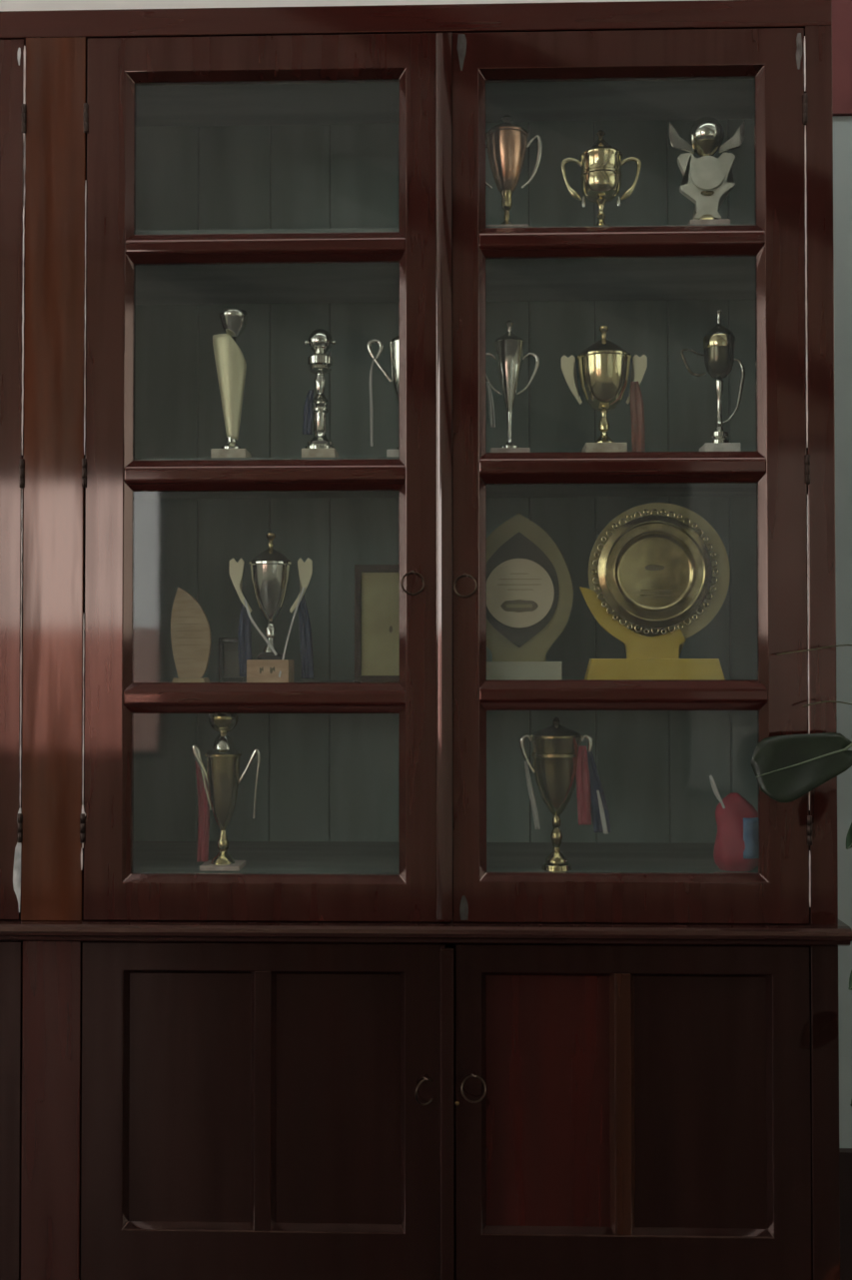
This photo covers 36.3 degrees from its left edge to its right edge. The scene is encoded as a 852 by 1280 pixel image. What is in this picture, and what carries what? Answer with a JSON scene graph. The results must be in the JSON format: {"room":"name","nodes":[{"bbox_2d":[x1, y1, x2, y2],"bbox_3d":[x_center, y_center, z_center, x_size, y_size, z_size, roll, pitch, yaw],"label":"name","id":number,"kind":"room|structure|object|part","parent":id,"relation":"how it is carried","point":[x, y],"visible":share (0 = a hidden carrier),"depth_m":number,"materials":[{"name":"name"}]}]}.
{"room":"trophy room","nodes":[
{"label":"trophy room","id":0,"kind":"room"},
{"bbox_2d":[0,0,851,1148],"bbox_3d":[0.073,-0.452,2.448,8.400,3.400,0.120,0,-1,2],"label":"wall","id":1,"kind":"structure","parent":0,"point":[842,125],"depth_m":2.37,"materials":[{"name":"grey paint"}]},
{"bbox_2d":[832,0,851,115],"bbox_3d":[2.179,-1.233,2.335,2.980,0.545,0.012,0,-1,2],"label":"trim","id":2,"kind":"structure","parent":1,"relation":"attached to","point":[841,9],"depth_m":2.37,"materials":[{"name":"red paint"}]},
{"bbox_2d":[839,1148,851,1279],"bbox_3d":[2.350,1.079,2.280,3.440,0.330,0.020,0,-1,2],"label":"baseboard","id":3,"kind":"structure","parent":1,"relation":"attached to","point":[845,1153],"depth_m":2.32,"materials":[{"name":"paint"}]},
{"bbox_3d":[-0.011,1.242,-0.424,8.400,0.100,5.800,0,-1,2],"label":"floor","id":4,"kind":"structure","parent":0,"visible":0},
{"bbox_2d":[0,941,840,1279],"bbox_3d":[-0.329,0.850,2.134,1.893,0.786,0.422,0,-1,2],"label":"base cabinet","id":5,"kind":"object","parent":4,"relation":"on","point":[169,1110],"visible":0.94,"depth_m":1.94,"materials":[{"name":"brown wood"}]},
{"bbox_3d":[-0.905,0.719,1.976,0.588,0.526,0.024,0,-1,2],"label":"panel door","id":6,"kind":"part","parent":5,"relation":"part of","materials":[{"name":"brown wood"}]},
{"bbox_3d":[-0.564,0.719,1.966,0.089,0.530,0.024,0,-1,2],"label":"frame post","id":7,"kind":"part","parent":5,"relation":"part of","materials":[{"name":"brown wood"}]},
{"bbox_3d":[-0.356,0.691,1.965,0.192,0.380,0.008,0,-1,2],"label":"panel","id":8,"kind":"part","parent":5,"relation":"part of","materials":[{"name":"brown wood"}]},
{"bbox_3d":[-0.244,0.718,1.956,0.547,0.526,0.024,0,-1,2],"label":"panel door","id":9,"kind":"part","parent":5,"relation":"part of","materials":[{"name":"brown wood"}]},
{"bbox_3d":[-0.132,0.690,1.959,0.195,0.380,0.008,0,-1,2],"label":"panel","id":10,"kind":"part","parent":5,"relation":"part of","materials":[{"name":"brown wood"}]},
{"bbox_3d":[-0.001,0.671,1.930,0.040,0.040,0.003,1,-1,-41],"label":"ring handle","id":11,"kind":"part","parent":5,"relation":"part of","materials":[{"name":"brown metal"}]},
{"bbox_2d":[0,918,851,946],"bbox_3d":[-0.332,0.442,2.143,1.927,0.029,0.429,0,-1,2],"label":"ledge","id":12,"kind":"object","parent":5,"relation":"on","point":[840,934],"visible":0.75,"depth_m":1.93,"materials":[{"name":"brown wood"}]},
{"bbox_2d":[0,0,838,925],"bbox_3d":[-0.329,-0.266,2.162,1.893,1.388,0.418,0,-1,2],"label":"display cabinet","id":13,"kind":"object","parent":12,"relation":"on","point":[303,171],"visible":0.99,"depth_m":1.98,"materials":[{"name":"brown wood"}]},
{"bbox_3d":[-0.907,-0.248,1.995,0.584,1.342,0.024,0,-1,2],"label":"glass door","id":14,"kind":"part","parent":13,"relation":"part of","materials":[{"name":"brown wood"}]},
{"bbox_3d":[-0.566,-0.249,1.985,0.093,1.346,0.024,0,-1,2],"label":"frame post","id":15,"kind":"part","parent":13,"relation":"part of","materials":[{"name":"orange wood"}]},
{"bbox_2d":[170,587,211,682],"bbox_3d":[-0.370,-0.008,2.047,0.063,0.150,0.043,0,-1,2],"label":"plaque","id":16,"kind":"object","parent":13,"relation":"on","point":[191,638],"visible":0.98,"depth_m":2.04,"materials":[{"name":"beige wood"}]},
{"bbox_2d":[191,713,260,871],"bbox_3d":[-0.313,0.227,2.030,0.108,0.257,0.062,0,-1,2],"label":"trophy cup","id":17,"kind":"object","parent":13,"relation":"on","point":[222,776],"visible":0.91,"depth_m":2.02,"materials":[{"name":"metal"}]},
{"bbox_3d":[-0.350,0.215,2.031,0.033,0.103,0.005,0,-1,2],"label":"handle","id":18,"kind":"part","parent":17,"relation":"part of","materials":[{"name":"silver metal"}]},
{"bbox_3d":[-0.317,0.322,2.028,0.037,0.051,0.037,0,-1,2],"label":"stem","id":19,"kind":"part","parent":17,"relation":"part of","materials":[{"name":"gold metal"}]},
{"bbox_3d":[-0.317,0.160,2.032,0.056,0.036,0.056,0,-1,2],"label":"lid","id":20,"kind":"part","parent":17,"relation":"part of","materials":[{"name":"silver metal"}]},
{"bbox_2d":[204,753,241,830],"bbox_3d":[-0.317,0.237,2.030,0.057,0.119,0.057,0,-1,2],"label":"bowl","id":21,"kind":"object","parent":17,"relation":"on","point":[222,776],"depth_m":2.01,"materials":[{"name":"gold metal"}]},
{"bbox_3d":[-0.277,0.224,2.029,0.037,0.109,0.004,0,-1,2],"label":"handle","id":22,"kind":"part","parent":17,"relation":"part of","materials":[{"name":"silver metal"}]},
{"bbox_2d":[210,308,251,457],"bbox_3d":[-0.307,-0.400,2.040,0.057,0.239,0.054,0,-1,2],"label":"trophy","id":23,"kind":"object","parent":13,"relation":"on","point":[231,364],"visible":1,"depth_m":2.03,"materials":[{"name":"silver metal"}]},
{"bbox_2d":[219,308,248,341],"bbox_3d":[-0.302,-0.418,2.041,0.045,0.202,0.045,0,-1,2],"label":"bowl","id":24,"kind":"object","parent":23,"relation":"on","point":[234,321],"depth_m":2.03,"materials":[{"name":"grey metal"}]},
{"bbox_2d":[218,637,246,682],"bbox_3d":[-0.311,0.033,2.104,0.046,0.071,0.025,0,-1,2],"label":"photo frame","id":25,"kind":"object","parent":13,"relation":"on","point":[229,669],"visible":0.74,"depth_m":2.09,"materials":[{"name":"black plastic"}]},
{"bbox_2d":[222,642,243,677],"bbox_3d":[-0.311,0.032,2.096,0.033,0.056,0.003,0,-1,2],"label":"picture","id":26,"kind":"object","parent":25,"relation":"attached to","point":[231,668],"depth_m":2.09},
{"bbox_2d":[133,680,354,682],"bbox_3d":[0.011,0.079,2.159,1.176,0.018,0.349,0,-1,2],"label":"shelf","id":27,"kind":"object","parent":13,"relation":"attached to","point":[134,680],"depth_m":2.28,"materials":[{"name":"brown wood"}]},
{"bbox_3d":[-0.239,-0.249,1.975,0.555,1.342,0.024,0,-1,2],"label":"glass door","id":28,"kind":"part","parent":13,"relation":"part of","materials":[{"name":"brown wood"}]},
{"bbox_2d":[229,532,313,682],"bbox_3d":[-0.242,-0.051,2.033,0.132,0.236,0.069,0,-1,2],"label":"trophy cup","id":29,"kind":"object","parent":13,"relation":"on","point":[271,571],"visible":1,"depth_m":2.02,"materials":[{"name":"silver metal"}]},
{"bbox_3d":[-0.290,-0.085,2.036,0.036,0.086,0.005,0,-1,2],"label":"handle","id":30,"kind":"part","parent":29,"relation":"part of","materials":[{"name":"metal"}]},
{"bbox_3d":[-0.259,-0.020,2.016,0.059,0.089,0.012,0,-1,19],"label":"cord","id":31,"kind":"part","parent":29,"relation":"part of","materials":[{"name":"silver metal"}]},
{"bbox_3d":[-0.243,-0.005,2.033,0.025,0.049,0.025,0,-1,2],"label":"stem","id":32,"kind":"part","parent":29,"relation":"part of","materials":[{"name":"silver metal"}]},
{"bbox_3d":[-0.243,-0.133,2.035,0.067,0.023,0.067,0,-1,2],"label":"lid","id":33,"kind":"part","parent":29,"relation":"part of","materials":[{"name":"silver metal"}]},
{"bbox_2d":[248,561,292,621],"bbox_3d":[-0.243,-0.075,2.034,0.068,0.092,0.068,0,-1,2],"label":"bowl","id":34,"kind":"object","parent":29,"relation":"on","point":[271,581],"depth_m":2.01,"materials":[{"name":"silver metal"}]},
{"bbox_3d":[-0.209,-0.013,2.014,0.048,0.140,0.006,1,-1,-39],"label":"cord","id":35,"kind":"part","parent":29,"relation":"part of","materials":[{"name":"silver metal"}]},
{"bbox_3d":[-0.196,-0.085,2.033,0.036,0.086,0.005,0,-1,2],"label":"handle","id":36,"kind":"part","parent":29,"relation":"part of","materials":[{"name":"beige metal"}]},
{"bbox_2d":[301,328,338,457],"bbox_3d":[-0.166,-0.384,2.036,0.053,0.207,0.053,0,-1,2],"label":"trophy","id":37,"kind":"object","parent":13,"relation":"on","point":[320,342],"visible":0.99,"depth_m":2.02,"materials":[{"name":"silver metal"}]},
{"bbox_2d":[354,564,398,682],"bbox_3d":[-0.057,-0.025,2.083,0.115,0.186,0.067,0,-1,-2],"label":"picture frame","id":38,"kind":"object","parent":13,"relation":"on","point":[376,586],"visible":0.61,"depth_m":2.05,"materials":[{"name":"brown wood"}]},
{"bbox_2d":[366,335,398,456],"bbox_3d":[-0.029,-0.390,2.032,0.128,0.219,0.062,0,-1,2],"label":"trophy cup","id":39,"kind":"object","parent":13,"relation":"on","point":[394,344],"visible":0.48,"depth_m":2.03,"materials":[{"name":"silver metal"}]},
{"bbox_3d":[-0.073,-0.437,2.034,0.039,0.068,0.004,0,-1,2],"label":"handle","id":40,"kind":"part","parent":39,"relation":"part of","materials":[{"name":"silver metal"}]},
{"bbox_2d":[388,339,398,403],"bbox_3d":[-0.029,-0.411,2.032,0.059,0.105,0.059,0,-1,2],"label":"bowl","id":41,"kind":"object","parent":39,"relation":"on","point":[394,344],"depth_m":2.02,"materials":[{"name":"silver metal"}]},
{"bbox_3d":[-0.020,-0.085,1.946,0.036,0.036,0.003,0,-1,-5],"label":"ring handle","id":42,"kind":"part","parent":13,"relation":"part of","materials":[{"name":"brown metal"}]},
{"bbox_3d":[-0.335,-0.943,1.992,1.893,0.042,0.024,0,-1,2],"label":"rail","id":43,"kind":"part","parent":13,"relation":"part of","materials":[{"name":"brown wood"}]},
{"bbox_2d":[134,456,756,499],"bbox_3d":[0.011,-0.268,2.166,1.176,0.018,0.349,0,-1,2],"label":"shelf","id":44,"kind":"object","parent":13,"relation":"attached to","point":[633,491],"depth_m":2.28,"materials":[{"name":"brown wood"}]},
{"bbox_2d":[135,223,755,304],"bbox_3d":[0.011,-0.622,2.173,1.176,0.018,0.349,0,-1,2],"label":"shelf","id":45,"kind":"object","parent":13,"relation":"attached to","point":[634,281],"depth_m":2.22,"materials":[{"name":"brown wood"}]},
{"bbox_2d":[133,840,758,874],"bbox_3d":[0.011,0.367,2.153,1.176,0.018,0.349,0,-1,2],"label":"shelf","id":46,"kind":"object","parent":13,"relation":"attached to","point":[150,856],"depth_m":2.15,"materials":[{"name":"brown wood"}]},
{"bbox_3d":[0.059,-0.081,1.943,0.036,0.035,0.009,0,-1,11],"label":"ring handle","id":47,"kind":"part","parent":13,"relation":"part of","materials":[{"name":"brown metal"}]},
{"bbox_2d":[485,320,539,452],"bbox_3d":[0.130,-0.390,2.027,0.093,0.219,0.060,0,-1,2],"label":"trophy cup","id":48,"kind":"object","parent":13,"relation":"on","point":[509,348],"visible":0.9,"depth_m":2.02,"materials":[{"name":"metal"}]},
{"bbox_3d":[0.101,-0.415,2.028,0.035,0.067,0.003,0,-1,2],"label":"handle","id":49,"kind":"part","parent":48,"relation":"part of","materials":[{"name":"silver metal"}]},
{"bbox_3d":[0.130,-0.473,2.029,0.050,0.019,0.050,0,-1,2],"label":"lid","id":50,"kind":"part","parent":48,"relation":"part of","materials":[{"name":"silver metal"}]},
{"bbox_2d":[492,338,525,411],"bbox_3d":[0.130,-0.409,2.027,0.051,0.108,0.051,0,-1,2],"label":"bowl","id":51,"kind":"object","parent":48,"relation":"on","point":[509,357],"depth_m":2.01,"materials":[{"name":"silver metal"}]},
{"bbox_3d":[0.130,-0.325,2.026,0.031,0.060,0.031,0,-1,2],"label":"stem","id":52,"kind":"part","parent":48,"relation":"part of","materials":[{"name":"silver metal"}]},
{"bbox_3d":[0.159,-0.415,2.027,0.035,0.067,0.003,0,-1,2],"label":"handle","id":53,"kind":"part","parent":48,"relation":"part of","materials":[{"name":"silver metal"}]},
{"bbox_2d":[485,114,542,226],"bbox_3d":[0.127,-0.728,2.034,0.111,0.188,0.067,0,-1,2],"label":"trophy cup","id":54,"kind":"object","parent":13,"relation":"on","point":[506,146],"visible":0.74,"depth_m":2.02,"materials":[{"name":"metal"}]},
{"bbox_3d":[0.126,-0.801,2.035,0.065,0.020,0.065,0,-1,2],"label":"lid","id":55,"kind":"part","parent":54,"relation":"part of","materials":[{"name":"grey metal"}]},
{"bbox_3d":[0.127,-0.670,2.033,0.034,0.062,0.034,0,-1,2],"label":"stem","id":56,"kind":"part","parent":54,"relation":"part of","materials":[{"name":"gold metal"}]},
{"bbox_2d":[485,125,528,191],"bbox_3d":[0.127,-0.746,2.034,0.067,0.090,0.067,0,-1,2],"label":"bowl","id":57,"kind":"object","parent":54,"relation":"on","point":[506,146],"depth_m":2.01,"materials":[{"name":"orange metal"}]},
{"bbox_3d":[0.165,-0.749,2.033,0.034,0.085,0.005,0,-1,2],"label":"handle","id":58,"kind":"part","parent":54,"relation":"part of","materials":[{"name":"silver metal"}]},
{"bbox_2d":[486,513,573,679],"bbox_3d":[0.146,-0.066,2.036,0.169,0.265,0.046,0,-1,2],"label":"plaque","id":59,"kind":"object","parent":13,"relation":"on","point":[530,590],"visible":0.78,"depth_m":2.03,"materials":[{"name":"paint"}]},
{"bbox_3d":[0.146,0.050,2.034,0.130,0.033,0.046,0,-1,2],"label":"board","id":60,"kind":"part","parent":59,"relation":"part of","materials":[{"name":"beige wood"}]},
{"bbox_2d":[519,716,611,871],"bbox_3d":[0.213,0.236,2.008,0.120,0.237,0.081,-1,-1,39],"label":"trophy cup","id":61,"kind":"object","parent":13,"relation":"on","point":[561,762],"visible":1,"depth_m":2.00,"materials":[{"name":"gold metal"}]},
{"bbox_3d":[0.158,0.177,2.019,0.024,0.061,0.005,0,-1,2],"label":"handle","id":62,"kind":"part","parent":61,"relation":"part of","materials":[{"name":"silver metal"}]},
{"bbox_3d":[0.203,0.139,2.018,0.079,0.017,0.079,0,-1,2],"label":"lid","id":63,"kind":"part","parent":61,"relation":"part of","materials":[{"name":"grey metal"}]},
{"bbox_3d":[0.203,0.314,2.015,0.046,0.082,0.046,0,-1,2],"label":"stem","id":64,"kind":"part","parent":61,"relation":"part of","materials":[{"name":"gold metal"}]},
{"bbox_2d":[530,734,582,816],"bbox_3d":[0.203,0.210,2.017,0.081,0.126,0.081,0,-1,2],"label":"bowl","id":65,"kind":"object","parent":61,"relation":"on","point":[557,758],"depth_m":1.99,"materials":[{"name":"gold metal"}]},
{"bbox_3d":[0.247,0.177,2.016,0.024,0.061,0.005,0,-1,2],"label":"handle","id":66,"kind":"part","parent":61,"relation":"part of","materials":[{"name":"silver metal"}]},
{"bbox_2d":[560,129,641,225],"bbox_3d":[0.273,-0.716,2.029,0.108,0.163,0.066,-1,-1,32],"label":"trophy cup","id":67,"kind":"object","parent":13,"relation":"on","point":[601,176],"visible":0.96,"depth_m":2.01,"materials":[{"name":"gold metal"}]},
{"bbox_3d":[0.229,-0.720,2.031,0.036,0.069,0.007,0,-1,2],"label":"handle","id":68,"kind":"part","parent":67,"relation":"part of","materials":[{"name":"gold metal"}]},
{"bbox_3d":[0.273,-0.771,2.030,0.065,0.031,0.065,0,-1,2],"label":"lid","id":69,"kind":"part","parent":67,"relation":"part of","materials":[{"name":"gold metal"}]},
{"bbox_2d":[579,147,622,202],"bbox_3d":[0.273,-0.721,2.029,0.067,0.070,0.067,0,-1,2],"label":"bowl","id":70,"kind":"object","parent":67,"relation":"on","point":[601,176],"depth_m":2.01,"materials":[{"name":"gold metal"}]},
{"bbox_3d":[0.273,-0.660,2.028,0.046,0.051,0.046,0,-1,2],"label":"stem","id":71,"kind":"part","parent":67,"relation":"part of","materials":[{"name":"gold metal"}]},
{"bbox_3d":[0.318,-0.720,2.028,0.036,0.069,0.007,0,-1,2],"label":"handle","id":72,"kind":"part","parent":67,"relation":"part of","materials":[{"name":"gold metal"}]},
{"bbox_2d":[561,325,647,452],"bbox_3d":[0.278,-0.386,2.027,0.105,0.211,0.088,-1,-2,41],"label":"trophy cup","id":73,"kind":"object","parent":13,"relation":"on","point":[604,367],"visible":0.97,"depth_m":2.01,"materials":[{"name":"gold metal"}]},
{"bbox_3d":[0.227,-0.406,2.029,0.032,0.077,0.005,0,-1,2],"label":"handle","id":74,"kind":"part","parent":73,"relation":"part of","materials":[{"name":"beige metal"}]},
{"bbox_2d":[576,350,631,411],"bbox_3d":[0.278,-0.399,2.027,0.085,0.085,0.085,0,-1,2],"label":"bowl","id":75,"kind":"object","parent":73,"relation":"on","point":[604,375],"depth_m":2.00,"materials":[{"name":"gold metal"}]},
{"bbox_3d":[0.278,-0.330,2.026,0.034,0.054,0.034,0,-1,2],"label":"stem","id":76,"kind":"part","parent":73,"relation":"part of","materials":[{"name":"gold metal"}]},
{"bbox_3d":[0.278,-0.456,2.028,0.084,0.028,0.084,0,-1,2],"label":"lid","id":77,"kind":"part","parent":73,"relation":"part of","materials":[{"name":"gold metal"}]},
{"bbox_3d":[0.328,-0.406,2.026,0.032,0.077,0.005,0,-1,2],"label":"handle","id":78,"kind":"part","parent":73,"relation":"part of","materials":[{"name":"gold metal"}]},
{"bbox_3d":[0.304,-0.249,1.959,0.529,1.342,0.024,0,-1,2],"label":"glass door","id":79,"kind":"part","parent":13,"relation":"part of","materials":[{"name":"brown wood"}]},
{"bbox_2d":[579,502,730,679],"bbox_3d":[0.356,-0.074,2.022,0.234,0.280,0.049,0,-1,2],"label":"plate award","id":80,"kind":"object","parent":13,"relation":"on","point":[659,573],"visible":1,"depth_m":2.02,"materials":[{"name":"yellow paint"}]},
{"bbox_3d":[0.354,0.048,2.020,0.213,0.037,0.049,0,-1,2],"label":"board","id":81,"kind":"part","parent":80,"relation":"part of","materials":[{"name":"yellow paint"}]},
{"bbox_3d":[0.355,-0.106,2.014,0.177,0.177,0.010,0,-1,2],"label":"plate","id":82,"kind":"part","parent":80,"relation":"part of","materials":[{"name":"gold metal"}]},
{"bbox_2d":[668,116,744,224],"bbox_3d":[0.437,-0.724,2.025,0.118,0.179,0.056,0,-1,2],"label":"trophy","id":83,"kind":"object","parent":13,"relation":"on","point":[707,180],"visible":0.94,"depth_m":2.02,"materials":[{"name":"metal"}]},
{"bbox_2d":[691,138,721,156],"bbox_3d":[0.437,-0.760,2.025,0.046,0.022,0.046,0,-1,2],"label":"cup","id":84,"kind":"object","parent":83,"relation":"on","point":[702,147],"depth_m":2.01,"materials":[{"name":"metal"}]},
{"bbox_2d":[680,308,745,451],"bbox_3d":[0.446,-0.398,2.018,0.100,0.234,0.054,0,-1,2],"label":"trophy cup","id":85,"kind":"object","parent":13,"relation":"on","point":[719,342],"visible":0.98,"depth_m":2.00,"materials":[{"name":"silver metal"}]},
{"bbox_3d":[0.416,-0.431,2.019,0.040,0.044,0.003,0,-1,2],"label":"handle","id":86,"kind":"part","parent":85,"relation":"part of","materials":[{"name":"grey metal"}]},
{"bbox_3d":[0.455,-0.481,2.019,0.046,0.022,0.046,0,-1,2],"label":"lid","id":87,"kind":"part","parent":85,"relation":"part of","materials":[{"name":"silver metal"}]},
{"bbox_2d":[704,345,734,379],"bbox_3d":[0.456,-0.430,2.018,0.046,0.050,0.046,0,-1,2],"label":"bowl","id":88,"kind":"object","parent":85,"relation":"on","point":[718,360],"depth_m":2.00,"materials":[{"name":"grey metal"}]},
{"bbox_3d":[0.456,-0.353,2.017,0.028,0.104,0.028,0,-1,2],"label":"stem","id":89,"kind":"part","parent":85,"relation":"part of","materials":[{"name":"silver metal"}]},
{"bbox_3d":[0.478,-0.387,2.017,0.036,0.102,0.004,0,-1,1],"label":"handle","id":90,"kind":"part","parent":85,"relation":"part of","materials":[{"name":"silver metal"}]},
{"bbox_2d":[709,774,758,871],"bbox_3d":[0.484,0.282,2.009,0.079,0.146,0.071,-1,-1,36],"label":"cloth bundle","id":91,"kind":"object","parent":13,"relation":"on","point":[736,840],"visible":0.91,"depth_m":1.99,"materials":[{"name":"red fabric"}]},
{"bbox_3d":[0.591,-0.250,1.950,0.040,1.346,0.024,0,-1,2],"label":"frame post","id":92,"kind":"part","parent":13,"relation":"part of","materials":[{"name":"brown wood"}]},
{"bbox_3d":[-0.323,0.854,2.337,1.857,0.786,0.015,0,-1,2],"label":"panel","id":93,"kind":"part","parent":5,"relation":"part of","materials":[{"name":"brown wood"}]},
{"bbox_3d":[0.071,0.666,1.928,0.040,0.038,0.015,0,-1,-20],"label":"ring handle","id":94,"kind":"part","parent":5,"relation":"part of","materials":[{"name":"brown metal"}]},
{"bbox_3d":[0.182,0.690,1.949,0.192,0.380,0.008,0,-1,2],"label":"panel","id":95,"kind":"part","parent":5,"relation":"part of","materials":[{"name":"red wood"}]},
{"bbox_3d":[0.307,0.718,1.940,0.525,0.526,0.024,0,-1,2],"label":"panel door","id":96,"kind":"part","parent":5,"relation":"part of","materials":[{"name":"brown wood"}]},
{"bbox_3d":[0.410,0.690,1.942,0.203,0.380,0.008,0,-1,2],"label":"panel","id":97,"kind":"part","parent":5,"relation":"part of","materials":[{"name":"brown wood"}]},
{"bbox_3d":[0.591,0.718,1.931,0.040,0.530,0.024,0,-1,2],"label":"frame post","id":98,"kind":"part","parent":5,"relation":"part of","materials":[{"name":"brown wood"}]},
{"bbox_2d":[751,644,851,1107],"bbox_3d":[0.675,0.613,1.767,0.408,1.242,0.266,0,-1,2],"label":"potted plant","id":99,"kind":"object","parent":4,"relation":"on","point":[787,767],"visible":1,"depth_m":1.89,"materials":[{"name":"green plant"}]}
]}

